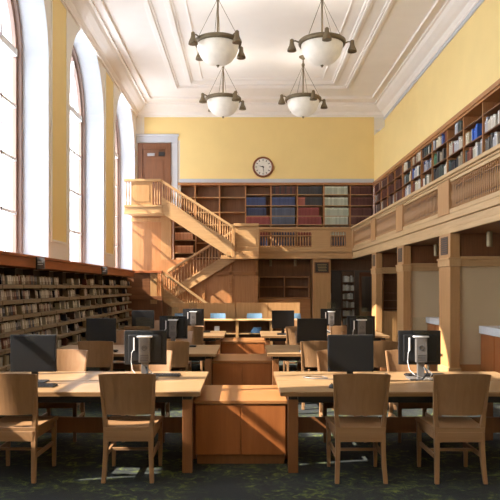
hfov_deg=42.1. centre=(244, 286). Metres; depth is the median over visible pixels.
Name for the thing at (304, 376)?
loose cable
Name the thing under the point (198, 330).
chair
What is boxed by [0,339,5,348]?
case
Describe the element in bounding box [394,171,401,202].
bookcase
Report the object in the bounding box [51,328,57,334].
case
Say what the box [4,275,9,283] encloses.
book
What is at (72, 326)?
case
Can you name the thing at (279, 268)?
wall
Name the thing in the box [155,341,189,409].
chair
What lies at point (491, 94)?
trim
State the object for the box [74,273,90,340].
shelf
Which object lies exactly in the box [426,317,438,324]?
countertop
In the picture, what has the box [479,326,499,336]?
countertop
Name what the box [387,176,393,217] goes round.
bookcase
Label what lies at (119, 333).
chair
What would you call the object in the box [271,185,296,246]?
bookcase
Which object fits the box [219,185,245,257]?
bookcase
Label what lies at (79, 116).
window
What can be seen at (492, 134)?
book
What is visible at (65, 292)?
book
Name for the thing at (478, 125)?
book
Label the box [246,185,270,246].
bookcase
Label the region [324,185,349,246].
bookcase
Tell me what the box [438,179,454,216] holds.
post
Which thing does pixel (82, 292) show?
book
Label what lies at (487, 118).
book
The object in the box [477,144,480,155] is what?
book
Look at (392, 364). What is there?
chair
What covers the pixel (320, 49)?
pendant light
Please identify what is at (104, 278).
shelf
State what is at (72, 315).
book
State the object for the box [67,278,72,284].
book
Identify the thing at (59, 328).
case
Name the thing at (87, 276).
shelf
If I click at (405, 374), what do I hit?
keyboard
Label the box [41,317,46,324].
book
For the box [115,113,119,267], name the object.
window
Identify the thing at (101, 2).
trim
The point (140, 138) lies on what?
trim
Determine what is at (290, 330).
chair
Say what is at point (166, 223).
trim
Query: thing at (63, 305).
book
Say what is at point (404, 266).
square column
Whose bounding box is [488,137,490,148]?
book
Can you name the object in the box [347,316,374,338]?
desktop computer
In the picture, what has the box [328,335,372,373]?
monitor
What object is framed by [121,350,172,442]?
chair
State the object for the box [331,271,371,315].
wall
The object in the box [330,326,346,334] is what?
chair
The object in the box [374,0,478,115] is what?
trim
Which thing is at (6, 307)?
case
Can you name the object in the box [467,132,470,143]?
book
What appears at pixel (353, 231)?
post
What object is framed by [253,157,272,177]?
wall clock
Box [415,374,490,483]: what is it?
chair
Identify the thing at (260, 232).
balusters
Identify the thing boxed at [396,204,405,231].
post
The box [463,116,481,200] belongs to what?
bookcase
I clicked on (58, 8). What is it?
trim
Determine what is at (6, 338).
case
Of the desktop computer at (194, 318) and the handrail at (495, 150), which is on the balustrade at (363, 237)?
the handrail at (495, 150)
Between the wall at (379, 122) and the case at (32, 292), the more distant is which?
the wall at (379, 122)
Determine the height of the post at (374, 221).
0.640 m
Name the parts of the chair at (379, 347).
panel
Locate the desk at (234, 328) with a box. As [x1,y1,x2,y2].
[203,319,296,344]
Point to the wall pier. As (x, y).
(320, 283)
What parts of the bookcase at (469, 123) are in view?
shelf, shelf, shelf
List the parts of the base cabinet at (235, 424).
door, door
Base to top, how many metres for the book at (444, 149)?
0.281 m
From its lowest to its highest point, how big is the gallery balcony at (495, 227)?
0.080 m
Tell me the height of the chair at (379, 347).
0.937 m
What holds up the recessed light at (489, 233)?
attached to the gallery balcony at (495, 227)
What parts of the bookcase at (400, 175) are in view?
panel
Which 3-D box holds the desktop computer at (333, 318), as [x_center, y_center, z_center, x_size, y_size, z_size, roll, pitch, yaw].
[1.744,0.685,13.132,0.421,0.486,0.287,0,0,0]
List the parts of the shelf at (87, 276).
shelf, shelf, shelf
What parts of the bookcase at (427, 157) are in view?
shelf, shelf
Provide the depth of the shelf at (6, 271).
10.48 m
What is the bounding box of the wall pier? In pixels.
[310,259,330,317]
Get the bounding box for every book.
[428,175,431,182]
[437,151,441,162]
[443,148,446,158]
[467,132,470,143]
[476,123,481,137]
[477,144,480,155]
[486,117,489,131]
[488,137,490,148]
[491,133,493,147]
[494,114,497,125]
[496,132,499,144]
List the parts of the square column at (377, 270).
neck moulding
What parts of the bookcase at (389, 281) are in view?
panel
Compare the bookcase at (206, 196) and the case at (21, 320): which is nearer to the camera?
the case at (21, 320)
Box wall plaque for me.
[314,262,328,272]
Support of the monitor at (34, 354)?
on the table at (73, 386)
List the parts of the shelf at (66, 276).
panel, shelf, shelf, shelf, shelf, shelf, shelf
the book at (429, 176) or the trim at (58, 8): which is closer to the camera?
the trim at (58, 8)
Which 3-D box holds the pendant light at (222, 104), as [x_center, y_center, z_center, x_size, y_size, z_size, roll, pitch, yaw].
[-0.640,-5.835,19.000,1.172,1.810,1.172,0,0,12]
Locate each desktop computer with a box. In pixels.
[124,330,166,379]
[159,316,187,340]
[183,309,203,325]
[320,309,341,332]
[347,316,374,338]
[398,330,440,380]
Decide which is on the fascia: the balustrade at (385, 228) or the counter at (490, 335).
the balustrade at (385, 228)
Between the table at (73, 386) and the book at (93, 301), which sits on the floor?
the table at (73, 386)
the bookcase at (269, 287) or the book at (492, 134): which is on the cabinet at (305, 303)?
the bookcase at (269, 287)
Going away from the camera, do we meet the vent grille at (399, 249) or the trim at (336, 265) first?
the vent grille at (399, 249)
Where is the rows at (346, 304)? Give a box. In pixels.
[343,189,401,324]
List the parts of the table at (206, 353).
leg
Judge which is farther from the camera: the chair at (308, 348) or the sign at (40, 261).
the sign at (40, 261)
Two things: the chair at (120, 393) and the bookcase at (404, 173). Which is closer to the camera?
the chair at (120, 393)
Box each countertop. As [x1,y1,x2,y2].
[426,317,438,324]
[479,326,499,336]
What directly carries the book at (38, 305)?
in the shelf at (36, 273)
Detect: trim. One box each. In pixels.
[51,0,66,244]
[62,0,146,116]
[98,0,440,98]
[105,69,113,255]
[131,216,171,259]
[136,134,178,205]
[137,102,383,116]
[142,0,395,88]
[174,260,257,302]
[178,183,372,185]
[180,179,373,182]
[331,260,371,270]
[373,79,499,186]
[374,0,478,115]
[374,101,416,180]
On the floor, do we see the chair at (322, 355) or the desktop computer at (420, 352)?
the chair at (322, 355)
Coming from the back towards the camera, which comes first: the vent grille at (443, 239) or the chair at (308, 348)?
the vent grille at (443, 239)
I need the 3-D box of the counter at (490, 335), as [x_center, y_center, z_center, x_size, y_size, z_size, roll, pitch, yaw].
[5.295,1.195,10.898,1.770,0.930,2.720,0,0,0]
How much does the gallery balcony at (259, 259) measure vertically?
0.080 m
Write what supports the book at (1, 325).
in the shelf at (6, 271)
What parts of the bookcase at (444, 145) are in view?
panel, shelf, shelf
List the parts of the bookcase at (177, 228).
panel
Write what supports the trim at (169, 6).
attached to the ceiling
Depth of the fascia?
12.79 m
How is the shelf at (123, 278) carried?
on the floor
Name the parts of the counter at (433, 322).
door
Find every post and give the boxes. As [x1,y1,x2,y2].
[352,230,356,247]
[371,218,376,241]
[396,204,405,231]
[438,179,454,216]
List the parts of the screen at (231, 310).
panel, panel, panel, panel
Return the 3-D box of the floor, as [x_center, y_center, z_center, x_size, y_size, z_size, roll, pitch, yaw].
[0.675,1.660,13.750,11.250,0.001,34.500,0,0,0]
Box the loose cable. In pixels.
[303,376,332,379]
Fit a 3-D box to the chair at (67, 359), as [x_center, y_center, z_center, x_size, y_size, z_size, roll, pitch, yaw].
[-2.045,1.192,7.232,0.484,0.937,0.648,0,0,-2]
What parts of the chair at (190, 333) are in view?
rail, panel, leg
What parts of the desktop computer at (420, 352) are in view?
display panel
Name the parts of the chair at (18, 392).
leg, rail, panel, seat, leg, seat rail, leg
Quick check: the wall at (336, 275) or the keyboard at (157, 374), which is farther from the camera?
the wall at (336, 275)
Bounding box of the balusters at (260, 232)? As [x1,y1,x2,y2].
[260,232,345,245]
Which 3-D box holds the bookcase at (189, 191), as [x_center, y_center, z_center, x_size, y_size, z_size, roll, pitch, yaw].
[-2.285,-2.483,24.350,0.849,2.794,0.300,0,0,0]
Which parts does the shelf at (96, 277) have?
shelf, shelf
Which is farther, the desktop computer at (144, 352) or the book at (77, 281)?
the book at (77, 281)
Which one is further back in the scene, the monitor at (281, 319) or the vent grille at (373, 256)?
the vent grille at (373, 256)
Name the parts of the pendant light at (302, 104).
stem, lamp shade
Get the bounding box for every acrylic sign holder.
[137,336,151,337]
[413,336,428,337]
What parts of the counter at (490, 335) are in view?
door, door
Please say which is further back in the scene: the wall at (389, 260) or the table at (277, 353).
the wall at (389, 260)
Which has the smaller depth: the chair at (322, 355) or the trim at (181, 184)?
the chair at (322, 355)
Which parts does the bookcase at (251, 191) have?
shelf, shelf, panel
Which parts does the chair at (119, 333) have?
rail, panel, seat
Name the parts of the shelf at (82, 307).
shelf, shelf, shelf, shelf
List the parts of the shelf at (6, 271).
panel, shelf, shelf, shelf, shelf, shelf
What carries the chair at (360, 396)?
on the floor
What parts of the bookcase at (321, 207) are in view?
panel, panel, shelf, shelf, shelf, panel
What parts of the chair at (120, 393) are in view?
leg, leg, panel, rail, seat, leg, seat rail, leg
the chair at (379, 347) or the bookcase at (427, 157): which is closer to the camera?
the chair at (379, 347)
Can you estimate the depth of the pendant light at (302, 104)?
18.73 m
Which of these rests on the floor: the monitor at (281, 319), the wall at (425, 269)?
the wall at (425, 269)
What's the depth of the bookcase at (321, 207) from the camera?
24.34 m
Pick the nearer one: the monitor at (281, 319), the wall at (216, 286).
the monitor at (281, 319)
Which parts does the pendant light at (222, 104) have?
stem, lamp shade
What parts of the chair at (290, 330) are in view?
leg, panel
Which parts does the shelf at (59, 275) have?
panel, shelf, shelf, shelf, shelf, shelf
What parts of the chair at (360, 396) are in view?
leg, seat rail, leg, seat, rail, panel, leg, leg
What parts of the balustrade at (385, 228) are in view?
rail, rail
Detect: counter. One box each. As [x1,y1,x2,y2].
[426,317,438,329]
[479,326,499,372]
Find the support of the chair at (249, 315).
on the floor
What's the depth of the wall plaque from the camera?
23.32 m
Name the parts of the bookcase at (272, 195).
panel, shelf, shelf, shelf, panel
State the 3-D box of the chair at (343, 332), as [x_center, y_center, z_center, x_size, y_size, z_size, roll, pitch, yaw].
[1.853,1.192,10.531,0.484,0.937,0.648,0,0,-1]
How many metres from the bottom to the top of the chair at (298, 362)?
0.937 m
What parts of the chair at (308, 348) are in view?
leg, panel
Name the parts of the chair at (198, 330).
panel, leg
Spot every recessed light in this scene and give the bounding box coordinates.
[434,244,437,255]
[487,231,492,246]
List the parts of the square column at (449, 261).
neck moulding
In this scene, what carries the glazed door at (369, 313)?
in the wall
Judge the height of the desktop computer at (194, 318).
0.486 m
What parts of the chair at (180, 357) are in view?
panel, leg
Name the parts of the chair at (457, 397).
leg, seat rail, leg, seat, rail, panel, leg, leg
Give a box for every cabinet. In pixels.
[194,385,286,463]
[212,354,271,384]
[221,338,264,353]
[258,298,310,317]
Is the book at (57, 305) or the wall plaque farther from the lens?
the wall plaque
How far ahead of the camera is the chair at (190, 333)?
10.74 m
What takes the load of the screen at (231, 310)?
on the floor
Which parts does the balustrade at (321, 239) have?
rail, handrail, solid panel, solid panel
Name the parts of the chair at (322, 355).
leg, panel, leg, rail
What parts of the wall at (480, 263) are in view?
board, panel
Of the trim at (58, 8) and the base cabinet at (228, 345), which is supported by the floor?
the base cabinet at (228, 345)
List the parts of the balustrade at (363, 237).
rail, rail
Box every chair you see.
[0,373,57,482]
[32,349,87,441]
[78,341,112,409]
[98,373,163,483]
[100,330,130,370]
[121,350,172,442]
[124,326,149,370]
[150,320,158,329]
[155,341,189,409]
[167,331,193,370]
[179,326,204,370]
[210,313,225,318]
[247,313,261,318]
[283,326,309,370]
[294,313,300,318]
[295,331,317,370]
[301,341,333,409]
[316,350,365,442]
[325,374,390,483]
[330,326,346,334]
[342,331,377,370]
[373,341,397,409]
[385,350,441,442]
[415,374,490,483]
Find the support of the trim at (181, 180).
attached to the wall at (379, 122)
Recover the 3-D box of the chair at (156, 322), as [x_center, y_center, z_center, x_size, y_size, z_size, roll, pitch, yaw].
[-2.054,1.192,13.828,0.484,0.937,0.648,0,0,-1]
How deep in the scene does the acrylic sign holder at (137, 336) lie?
6.49 m
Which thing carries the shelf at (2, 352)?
on the floor
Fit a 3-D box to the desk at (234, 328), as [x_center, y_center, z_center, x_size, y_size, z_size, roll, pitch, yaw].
[-0.260,1.290,18.500,3.820,0.740,0.800,0,0,0]
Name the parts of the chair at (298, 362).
rail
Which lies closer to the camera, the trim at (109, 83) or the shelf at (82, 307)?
the shelf at (82, 307)
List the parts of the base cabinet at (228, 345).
door, door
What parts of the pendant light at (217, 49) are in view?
stem, lamp shade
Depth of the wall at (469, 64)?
15.76 m
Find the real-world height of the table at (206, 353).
0.730 m
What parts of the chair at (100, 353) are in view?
panel, leg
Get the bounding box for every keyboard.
[38,383,57,387]
[149,373,180,376]
[404,373,443,376]
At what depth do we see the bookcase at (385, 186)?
22.98 m
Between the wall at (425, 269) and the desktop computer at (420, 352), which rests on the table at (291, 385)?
the desktop computer at (420, 352)
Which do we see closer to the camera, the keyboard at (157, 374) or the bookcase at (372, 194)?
the keyboard at (157, 374)
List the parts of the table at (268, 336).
leg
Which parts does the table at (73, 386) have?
leg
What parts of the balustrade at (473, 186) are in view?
rail, rail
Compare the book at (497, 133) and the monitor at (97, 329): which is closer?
the monitor at (97, 329)
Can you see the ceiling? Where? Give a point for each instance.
(266, 28)
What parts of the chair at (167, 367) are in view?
panel, rail, leg, leg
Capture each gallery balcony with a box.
[259,259,349,259]
[350,221,499,259]
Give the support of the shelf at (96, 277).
on the floor
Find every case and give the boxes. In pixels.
[0,306,8,315]
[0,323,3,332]
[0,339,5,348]
[1,337,9,347]
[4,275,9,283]
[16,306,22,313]
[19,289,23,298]
[19,319,24,328]
[30,289,36,298]
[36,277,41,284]
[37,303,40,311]
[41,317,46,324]
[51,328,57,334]
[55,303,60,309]
[56,326,62,333]
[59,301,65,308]
[61,314,66,320]
[62,325,67,332]
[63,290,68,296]
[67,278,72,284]
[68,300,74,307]
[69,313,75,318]
[70,323,75,330]
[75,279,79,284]
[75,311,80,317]
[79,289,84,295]
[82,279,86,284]
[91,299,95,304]
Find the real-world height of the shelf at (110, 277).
1.980 m
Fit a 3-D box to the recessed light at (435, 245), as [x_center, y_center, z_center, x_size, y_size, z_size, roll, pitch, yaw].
[4.500,-0.870,15.300,0.104,0.280,0.101,0,0,0]
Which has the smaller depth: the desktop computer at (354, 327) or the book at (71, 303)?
the desktop computer at (354, 327)
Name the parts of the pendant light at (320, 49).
stem, lamp shade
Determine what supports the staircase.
on the floor
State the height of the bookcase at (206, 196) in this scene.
2.794 m
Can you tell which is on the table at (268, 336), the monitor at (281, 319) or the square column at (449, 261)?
the monitor at (281, 319)
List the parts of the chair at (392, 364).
leg, leg, panel, rail, leg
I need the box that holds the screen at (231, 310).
[172,303,299,318]
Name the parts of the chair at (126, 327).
panel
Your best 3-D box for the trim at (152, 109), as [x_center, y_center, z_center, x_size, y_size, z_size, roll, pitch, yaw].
[0.575,-6.530,23.970,9.250,0.420,0.460,0,0,0]
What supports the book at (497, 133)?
on the bookcase at (488, 108)
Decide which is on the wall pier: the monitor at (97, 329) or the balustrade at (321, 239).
the balustrade at (321, 239)
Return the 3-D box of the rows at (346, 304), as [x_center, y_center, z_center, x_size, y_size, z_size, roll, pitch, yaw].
[4.510,-0.728,24.000,1.225,4.550,8.106,0,0,-13]
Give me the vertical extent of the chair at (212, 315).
0.881 m
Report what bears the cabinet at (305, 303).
on the floor
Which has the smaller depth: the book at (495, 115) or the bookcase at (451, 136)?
the book at (495, 115)
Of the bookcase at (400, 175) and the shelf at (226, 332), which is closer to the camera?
the shelf at (226, 332)
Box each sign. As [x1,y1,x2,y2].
[36,257,44,269]
[101,266,107,274]
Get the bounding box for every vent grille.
[372,255,374,265]
[398,248,401,261]
[440,236,447,254]
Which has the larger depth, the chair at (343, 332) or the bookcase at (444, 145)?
the bookcase at (444, 145)
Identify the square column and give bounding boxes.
[370,253,383,332]
[395,245,412,341]
[437,233,461,370]
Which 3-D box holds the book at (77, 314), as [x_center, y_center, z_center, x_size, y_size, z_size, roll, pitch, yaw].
[-3.785,0.633,14.714,0.115,0.162,0.076,0,0,0]
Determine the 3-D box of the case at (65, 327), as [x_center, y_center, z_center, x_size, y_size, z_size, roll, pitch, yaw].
[-3.767,0.882,13.597,0.116,0.165,0.080,0,0,0]
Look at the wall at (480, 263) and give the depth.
12.28 m
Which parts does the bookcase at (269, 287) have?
shelf, panel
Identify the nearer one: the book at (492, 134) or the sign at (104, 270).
the book at (492, 134)
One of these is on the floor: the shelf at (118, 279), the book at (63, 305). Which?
the shelf at (118, 279)
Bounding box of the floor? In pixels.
[0,361,499,499]
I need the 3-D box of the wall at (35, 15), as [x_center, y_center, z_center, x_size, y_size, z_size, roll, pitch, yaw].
[-4.500,-2.590,10.600,0.900,8.500,28.200,0,0,0]
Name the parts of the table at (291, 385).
leg, leg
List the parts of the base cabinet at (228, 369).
door, door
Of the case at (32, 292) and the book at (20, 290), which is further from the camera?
the case at (32, 292)
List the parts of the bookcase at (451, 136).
shelf, shelf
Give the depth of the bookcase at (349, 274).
26.81 m
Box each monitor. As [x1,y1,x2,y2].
[10,335,56,382]
[86,318,115,342]
[132,310,153,327]
[272,310,293,333]
[297,318,326,342]
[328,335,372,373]
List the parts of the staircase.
landing panel, landing handrail, landing panel, landing handrail, handrail, handrail, handrail, platform handrail, platform panel, platform panel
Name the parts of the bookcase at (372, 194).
panel, shelf, shelf, panel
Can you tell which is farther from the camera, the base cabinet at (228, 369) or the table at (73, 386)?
the base cabinet at (228, 369)
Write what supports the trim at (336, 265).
attached to the wall
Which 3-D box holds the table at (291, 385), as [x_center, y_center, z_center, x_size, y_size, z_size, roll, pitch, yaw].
[1.535,1.295,6.457,2.440,0.730,1.400,0,0,0]
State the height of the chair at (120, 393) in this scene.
0.937 m
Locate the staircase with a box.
[124,179,259,320]
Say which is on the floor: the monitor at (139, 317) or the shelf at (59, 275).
the shelf at (59, 275)
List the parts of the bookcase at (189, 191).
panel, panel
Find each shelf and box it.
[0,268,24,369]
[0,285,5,370]
[15,268,41,334]
[34,270,57,338]
[49,271,70,346]
[63,273,81,344]
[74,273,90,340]
[85,274,99,336]
[94,275,107,316]
[102,276,114,317]
[109,276,121,329]
[116,277,126,329]
[122,277,131,329]
[226,332,259,333]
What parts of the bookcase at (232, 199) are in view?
panel, shelf, panel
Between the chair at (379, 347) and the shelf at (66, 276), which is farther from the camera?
the shelf at (66, 276)
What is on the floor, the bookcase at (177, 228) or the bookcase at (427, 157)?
the bookcase at (177, 228)
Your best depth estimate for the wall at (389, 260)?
19.18 m
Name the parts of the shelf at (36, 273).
panel, shelf, shelf, shelf, shelf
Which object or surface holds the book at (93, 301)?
in the shelf at (87, 276)
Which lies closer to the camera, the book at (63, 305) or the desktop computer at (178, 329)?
the desktop computer at (178, 329)
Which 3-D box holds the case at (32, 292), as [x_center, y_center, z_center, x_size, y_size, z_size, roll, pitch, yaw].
[-3.803,0.128,11.649,0.116,0.172,0.069,0,0,0]
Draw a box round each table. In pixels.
[0,371,208,472]
[57,345,219,384]
[103,331,225,370]
[260,331,389,370]
[265,345,442,384]
[274,371,499,472]
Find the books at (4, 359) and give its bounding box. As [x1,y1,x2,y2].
[0,312,131,370]
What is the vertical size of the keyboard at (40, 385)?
0.024 m
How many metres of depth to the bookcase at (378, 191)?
24.16 m
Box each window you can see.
[0,0,22,253]
[70,45,84,262]
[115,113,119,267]
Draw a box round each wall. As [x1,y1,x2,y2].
[0,0,135,275]
[132,216,160,293]
[136,117,384,259]
[160,260,254,302]
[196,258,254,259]
[258,260,309,297]
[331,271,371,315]
[382,253,396,340]
[385,0,499,145]
[411,246,438,329]
[460,234,499,370]
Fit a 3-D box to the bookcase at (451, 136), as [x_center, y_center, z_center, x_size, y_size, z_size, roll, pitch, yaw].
[5.000,-2.438,14.874,0.400,2.704,1.149,0,0,0]
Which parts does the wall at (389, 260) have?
panel, panel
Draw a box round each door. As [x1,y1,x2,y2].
[138,143,170,204]
[359,272,371,315]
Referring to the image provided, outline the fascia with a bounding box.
[352,196,499,258]
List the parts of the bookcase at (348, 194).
panel, panel, shelf, shelf, shelf, panel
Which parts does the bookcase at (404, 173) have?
panel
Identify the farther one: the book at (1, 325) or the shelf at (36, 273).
the shelf at (36, 273)
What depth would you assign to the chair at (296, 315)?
19.23 m
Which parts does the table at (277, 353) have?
leg, leg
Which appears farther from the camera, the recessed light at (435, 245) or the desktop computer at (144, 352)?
the recessed light at (435, 245)
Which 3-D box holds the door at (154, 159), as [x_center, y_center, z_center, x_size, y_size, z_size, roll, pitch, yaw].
[-3.365,-4.000,24.126,1.230,2.680,0.148,0,0,0]
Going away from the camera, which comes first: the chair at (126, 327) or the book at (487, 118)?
the chair at (126, 327)
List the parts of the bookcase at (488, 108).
shelf, shelf, shelf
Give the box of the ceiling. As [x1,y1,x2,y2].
[92,0,445,101]
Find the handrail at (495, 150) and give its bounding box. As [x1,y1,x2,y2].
[351,143,499,229]
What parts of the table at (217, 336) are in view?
leg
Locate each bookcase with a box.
[172,185,194,257]
[174,215,195,259]
[195,185,218,257]
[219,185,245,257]
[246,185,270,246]
[259,276,309,297]
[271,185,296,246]
[297,185,323,246]
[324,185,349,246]
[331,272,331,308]
[341,271,354,325]
[350,185,373,248]
[374,186,380,213]
[381,181,386,221]
[382,274,396,310]
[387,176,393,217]
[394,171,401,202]
[402,164,410,197]
[411,158,420,220]
[421,150,431,215]
[432,141,446,211]
[447,129,462,203]
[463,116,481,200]
[482,102,499,193]
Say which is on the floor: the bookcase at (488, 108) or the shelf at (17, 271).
the shelf at (17, 271)
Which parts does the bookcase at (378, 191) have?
panel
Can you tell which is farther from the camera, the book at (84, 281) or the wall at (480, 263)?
the book at (84, 281)
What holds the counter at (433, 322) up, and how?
on the floor
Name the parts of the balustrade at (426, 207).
rail, rail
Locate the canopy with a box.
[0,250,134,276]
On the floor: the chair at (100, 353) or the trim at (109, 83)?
the chair at (100, 353)
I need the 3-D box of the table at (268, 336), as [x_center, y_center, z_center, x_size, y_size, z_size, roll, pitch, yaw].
[1.535,1.295,13.057,2.440,0.730,1.400,0,0,0]
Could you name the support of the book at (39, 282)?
in the shelf at (36, 273)
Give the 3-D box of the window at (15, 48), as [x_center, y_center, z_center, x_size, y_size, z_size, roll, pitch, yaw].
[-4.655,-3.490,11.600,0.150,6.100,3.600,0,0,0]
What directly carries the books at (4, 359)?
on the shelf at (2, 352)
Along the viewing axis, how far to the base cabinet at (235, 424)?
6.07 m
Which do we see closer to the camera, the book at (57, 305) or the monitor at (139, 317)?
the monitor at (139, 317)
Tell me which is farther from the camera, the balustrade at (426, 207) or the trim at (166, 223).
the trim at (166, 223)
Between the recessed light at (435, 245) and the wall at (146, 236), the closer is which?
the recessed light at (435, 245)
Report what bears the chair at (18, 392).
on the floor
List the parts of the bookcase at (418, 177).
shelf, shelf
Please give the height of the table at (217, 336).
0.730 m
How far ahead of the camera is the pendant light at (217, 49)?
14.27 m
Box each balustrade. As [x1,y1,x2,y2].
[260,227,352,258]
[354,221,370,247]
[376,208,396,239]
[403,186,438,229]
[450,153,499,212]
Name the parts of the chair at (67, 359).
leg, rail, panel, leg, leg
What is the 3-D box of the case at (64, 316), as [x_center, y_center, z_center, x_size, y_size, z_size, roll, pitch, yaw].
[-3.784,0.642,13.603,0.114,0.145,0.089,0,0,0]
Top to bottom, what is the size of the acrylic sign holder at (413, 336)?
0.200 m
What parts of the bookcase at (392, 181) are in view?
panel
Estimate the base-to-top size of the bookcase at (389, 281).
1.090 m
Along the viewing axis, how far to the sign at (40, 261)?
11.19 m
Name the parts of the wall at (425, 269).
panel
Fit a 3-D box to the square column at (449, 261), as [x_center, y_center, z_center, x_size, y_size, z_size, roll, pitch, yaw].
[3.938,0.325,12.547,0.255,2.670,0.765,0,0,0]
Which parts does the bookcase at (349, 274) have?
panel, panel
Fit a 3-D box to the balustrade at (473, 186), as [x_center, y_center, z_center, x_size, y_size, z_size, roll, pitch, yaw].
[3.880,-1.705,10.750,0.080,0.650,2.900,0,0,0]
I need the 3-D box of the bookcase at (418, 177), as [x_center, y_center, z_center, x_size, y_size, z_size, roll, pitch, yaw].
[5.000,-2.438,18.274,0.400,2.704,1.049,0,0,0]
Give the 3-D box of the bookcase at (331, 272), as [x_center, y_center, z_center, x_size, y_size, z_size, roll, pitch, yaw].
[3.340,0.510,27.800,0.680,2.300,0.400,0,0,0]
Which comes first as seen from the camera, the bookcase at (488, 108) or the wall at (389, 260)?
the bookcase at (488, 108)
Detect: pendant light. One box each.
[188,0,245,67]
[199,66,245,117]
[278,55,327,117]
[287,0,356,66]
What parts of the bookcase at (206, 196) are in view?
shelf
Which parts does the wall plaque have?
plate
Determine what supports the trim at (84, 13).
attached to the wall at (35, 15)
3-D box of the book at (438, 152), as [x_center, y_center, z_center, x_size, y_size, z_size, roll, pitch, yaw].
[4.915,-3.247,16.303,0.192,0.308,0.076,0,0,0]
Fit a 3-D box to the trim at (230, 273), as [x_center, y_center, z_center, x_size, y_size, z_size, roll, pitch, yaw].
[-1.015,0.360,22.825,2.970,2.600,0.050,0,0,0]
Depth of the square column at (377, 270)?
19.10 m
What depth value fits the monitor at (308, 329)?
9.62 m
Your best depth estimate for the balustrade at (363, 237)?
21.28 m
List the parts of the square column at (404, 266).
neck moulding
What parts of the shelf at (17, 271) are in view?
panel, shelf, shelf, shelf, shelf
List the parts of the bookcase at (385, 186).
panel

